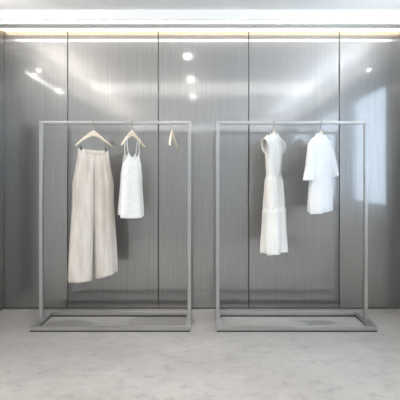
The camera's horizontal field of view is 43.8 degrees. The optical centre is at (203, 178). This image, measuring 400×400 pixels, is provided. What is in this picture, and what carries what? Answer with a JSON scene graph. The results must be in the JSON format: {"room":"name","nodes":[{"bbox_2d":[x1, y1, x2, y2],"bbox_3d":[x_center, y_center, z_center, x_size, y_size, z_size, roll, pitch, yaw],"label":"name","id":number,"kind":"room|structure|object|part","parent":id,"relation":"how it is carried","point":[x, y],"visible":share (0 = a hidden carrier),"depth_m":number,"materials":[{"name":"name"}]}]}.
{"room":"clothing store","nodes":[
{"label":"clothing store","id":0,"kind":"room"},
{"bbox_2d":[0,308,399,399],"bbox_3d":[0.000,1.490,1.445,5.000,0.100,8.490,0,0,0],"label":"floor","id":1,"kind":"structure","parent":0,"point":[203,362],"depth_m":3.96,"materials":[{"name":"concrete"}]},
{"bbox_2d":[30,121,191,331],"bbox_3d":[-0.878,0.434,4.950,1.511,2.012,0.570,0,0,0],"label":"clothes rack","id":2,"kind":"object","parent":1,"relation":"on","point":[37,326],"visible":1,"depth_m":4.93,"materials":[{"name":"grey metal"}]},
{"bbox_3d":[-1.615,0.411,4.950,0.036,1.966,0.036,0,0,0],"label":"post","id":3,"kind":"part","parent":2,"relation":"part of","materials":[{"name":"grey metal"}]},
{"bbox_3d":[-1.609,1.411,4.950,0.050,0.033,0.470,0,0,0],"label":"rail","id":4,"kind":"part","parent":2,"relation":"part of","materials":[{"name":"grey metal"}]},
{"bbox_2d":[68,148,117,282],"bbox_3d":[-1.095,0.355,4.949,0.520,1.305,0.133,0,0,-36],"label":"trousers","id":5,"kind":"object","parent":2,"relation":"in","point":[92,183],"visible":1,"depth_m":4.90,"materials":[{"name":"fabric"}]},
{"bbox_3d":[-1.197,0.368,4.875,0.267,1.279,0.132,0,0,-36],"label":"leg","id":6,"kind":"part","parent":5,"relation":"part of","materials":[{"name":"fabric"}]},
{"bbox_3d":[-0.992,0.370,5.022,0.267,1.259,0.132,0,0,-36],"label":"leg","id":7,"kind":"part","parent":5,"relation":"part of","materials":[{"name":"fabric"}]},
{"bbox_2d":[75,120,112,151],"bbox_3d":[-1.095,-0.422,4.950,0.392,0.316,0.057,0,0,-36],"label":"clothes hanger","id":8,"kind":"object","parent":2,"relation":"hanging from","point":[93,132],"visible":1,"depth_m":4.95,"materials":[{"name":"brown wood"}]},
{"bbox_3d":[-0.878,1.411,4.690,1.511,0.033,0.050,0,0,0],"label":"rail","id":9,"kind":"part","parent":2,"relation":"part of","materials":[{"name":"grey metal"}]},
{"bbox_3d":[-0.878,-0.556,4.950,1.439,0.032,0.030,0,0,0],"label":"hanging rail","id":10,"kind":"part","parent":2,"relation":"part of","materials":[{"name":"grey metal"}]},
{"bbox_3d":[-0.878,1.411,5.210,1.511,0.033,0.050,0,0,0],"label":"rail","id":11,"kind":"part","parent":2,"relation":"part of","materials":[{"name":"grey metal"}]},
{"bbox_2d":[121,121,144,147],"bbox_3d":[-0.707,-0.447,4.947,0.046,0.265,0.392,0,0,28],"label":"clothes hanger","id":12,"kind":"object","parent":2,"relation":"hanging from","point":[131,133],"visible":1,"depth_m":4.94,"materials":[{"name":"brown wood"}]},
{"bbox_2d":[118,136,143,218],"bbox_3d":[-0.702,-0.009,4.945,0.154,0.803,0.387,0,0,28],"label":"camisole","id":13,"kind":"object","parent":12,"relation":"hanging from","point":[131,203],"visible":1,"depth_m":4.87,"materials":[{"name":"white fabric"}]},
{"bbox_2d":[169,130,177,147],"bbox_3d":[-0.304,-0.447,4.949,0.037,0.265,0.392,0,0,8],"label":"clothes hanger","id":14,"kind":"object","parent":2,"relation":"hanging from","point":[171,133],"visible":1,"depth_m":4.95,"materials":[{"name":"brown wood"}]},
{"bbox_3d":[-0.147,1.411,4.950,0.050,0.033,0.470,0,0,0],"label":"rail","id":15,"kind":"part","parent":2,"relation":"part of","materials":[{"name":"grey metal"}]},
{"bbox_3d":[-0.141,0.411,4.950,0.036,1.966,0.036,0,0,0],"label":"post","id":16,"kind":"part","parent":2,"relation":"part of","materials":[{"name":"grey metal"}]},
{"bbox_2d":[215,121,376,331],"bbox_3d":[0.878,0.434,4.950,1.511,2.012,0.570,0,0,0],"label":"clothes rack","id":17,"kind":"object","parent":1,"relation":"on","point":[369,326],"visible":1,"depth_m":4.93,"materials":[{"name":"grey metal"}]},
{"bbox_3d":[0.141,0.411,4.950,0.036,1.966,0.036,0,0,0],"label":"post","id":18,"kind":"part","parent":17,"relation":"part of","materials":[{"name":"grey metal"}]},
{"bbox_3d":[0.147,1.411,4.950,0.050,0.033,0.470,0,0,0],"label":"rail","id":19,"kind":"part","parent":17,"relation":"part of","materials":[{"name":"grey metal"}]},
{"bbox_3d":[0.878,1.411,5.210,1.511,0.033,0.050,0,0,0],"label":"rail","id":20,"kind":"part","parent":17,"relation":"part of","materials":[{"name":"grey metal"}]},
{"bbox_3d":[0.878,-0.556,4.950,1.439,0.032,0.030,0,0,0],"label":"hanging rail","id":21,"kind":"part","parent":17,"relation":"part of","materials":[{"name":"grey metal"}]},
{"bbox_3d":[0.878,1.411,4.690,1.511,0.033,0.050,0,0,0],"label":"rail","id":22,"kind":"part","parent":17,"relation":"part of","materials":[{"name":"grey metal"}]},
{"bbox_3d":[1.609,1.411,4.950,0.050,0.033,0.470,0,0,0],"label":"rail","id":23,"kind":"part","parent":17,"relation":"part of","materials":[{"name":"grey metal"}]},
{"bbox_3d":[1.615,0.411,4.950,0.036,1.966,0.036,0,0,0],"label":"post","id":24,"kind":"part","parent":17,"relation":"part of","materials":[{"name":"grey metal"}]},
{"bbox_3d":[0.707,-0.447,4.947,0.046,0.265,0.392,0,0,29],"label":"clothes hanger","id":25,"kind":"object","parent":17,"relation":"hanging from","visible":0},
{"bbox_2d":[260,132,287,255],"bbox_3d":[0.706,0.140,4.947,0.252,1.197,0.552,0,0,29],"label":"dress","id":26,"kind":"object","parent":25,"relation":"hanging from","point":[273,241],"visible":1,"depth_m":4.82,"materials":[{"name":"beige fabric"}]},
{"label":"clothes hanger","id":27,"kind":"object","parent":17,"relation":"hanging from","visible":0},
{"bbox_2d":[303,132,338,213],"bbox_3d":[1.159,-0.059,4.941,0.170,0.806,0.648,0,0,43],"label":"tunic","id":28,"kind":"object","parent":27,"relation":"hanging from","point":[321,167],"visible":1,"depth_m":4.83,"materials":[{"name":"white fabric"}]},
{"bbox_2d":[0,0,399,9],"bbox_3d":[0.000,-1.770,1.145,4.800,0.100,7.890,0,0,0],"label":"ceiling","id":29,"kind":"structure","parent":0,"point":[4,4],"depth_m":4.91,"materials":[{"name":"white paint"}]},
{"bbox_2d":[4,31,399,307],"bbox_3d":[0.000,-0.190,5.590,4.800,3.260,0.200,0,0,0],"label":"wall","id":30,"kind":"structure","parent":0,"point":[202,78],"depth_m":5.49,"materials":[{"name":"metal"}]},
{"bbox_2d":[0,10,399,27],"bbox_3d":[0.000,-1.720,5.280,4.400,0.200,0.420,0,0,0],"label":"trim","id":31,"kind":"structure","parent":30,"relation":"attached to","point":[5,15],"depth_m":5.07,"materials":[{"name":"white paint"}]},
{"bbox_2d":[0,21,399,23],"bbox_3d":[0.000,-1.633,5.154,4.400,0.030,0.068,0,0,0],"label":"linear light","id":32,"kind":"object","parent":30,"relation":"attached to","point":[1,22],"visible":0.75,"depth_m":5.15,"materials":[{"name":"white"}]},
{"bbox_2d":[0,28,399,30],"bbox_3d":[0.000,-1.636,5.423,4.400,0.024,0.105,0,0,0],"label":"light","id":33,"kind":"object","parent":30,"relation":"attached to","point":[3,29],"visible":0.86,"depth_m":5.41,"materials":[{"name":"white"}]},
{"bbox_3d":[-2.300,-0.140,1.545,0.200,3.160,8.290,0,0,0],"label":"wall","id":34,"kind":"structure","parent":0,"visible":0},
{"bbox_2d":[0,29,3,309],"bbox_3d":[-2.215,-0.096,5.255,0.030,3.048,0.470,0,0,0],"label":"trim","id":35,"kind":"structure","parent":34,"relation":"attached to","point":[1,31],"depth_m":5.41,"materials":[{"name":"metal"}]}
]}

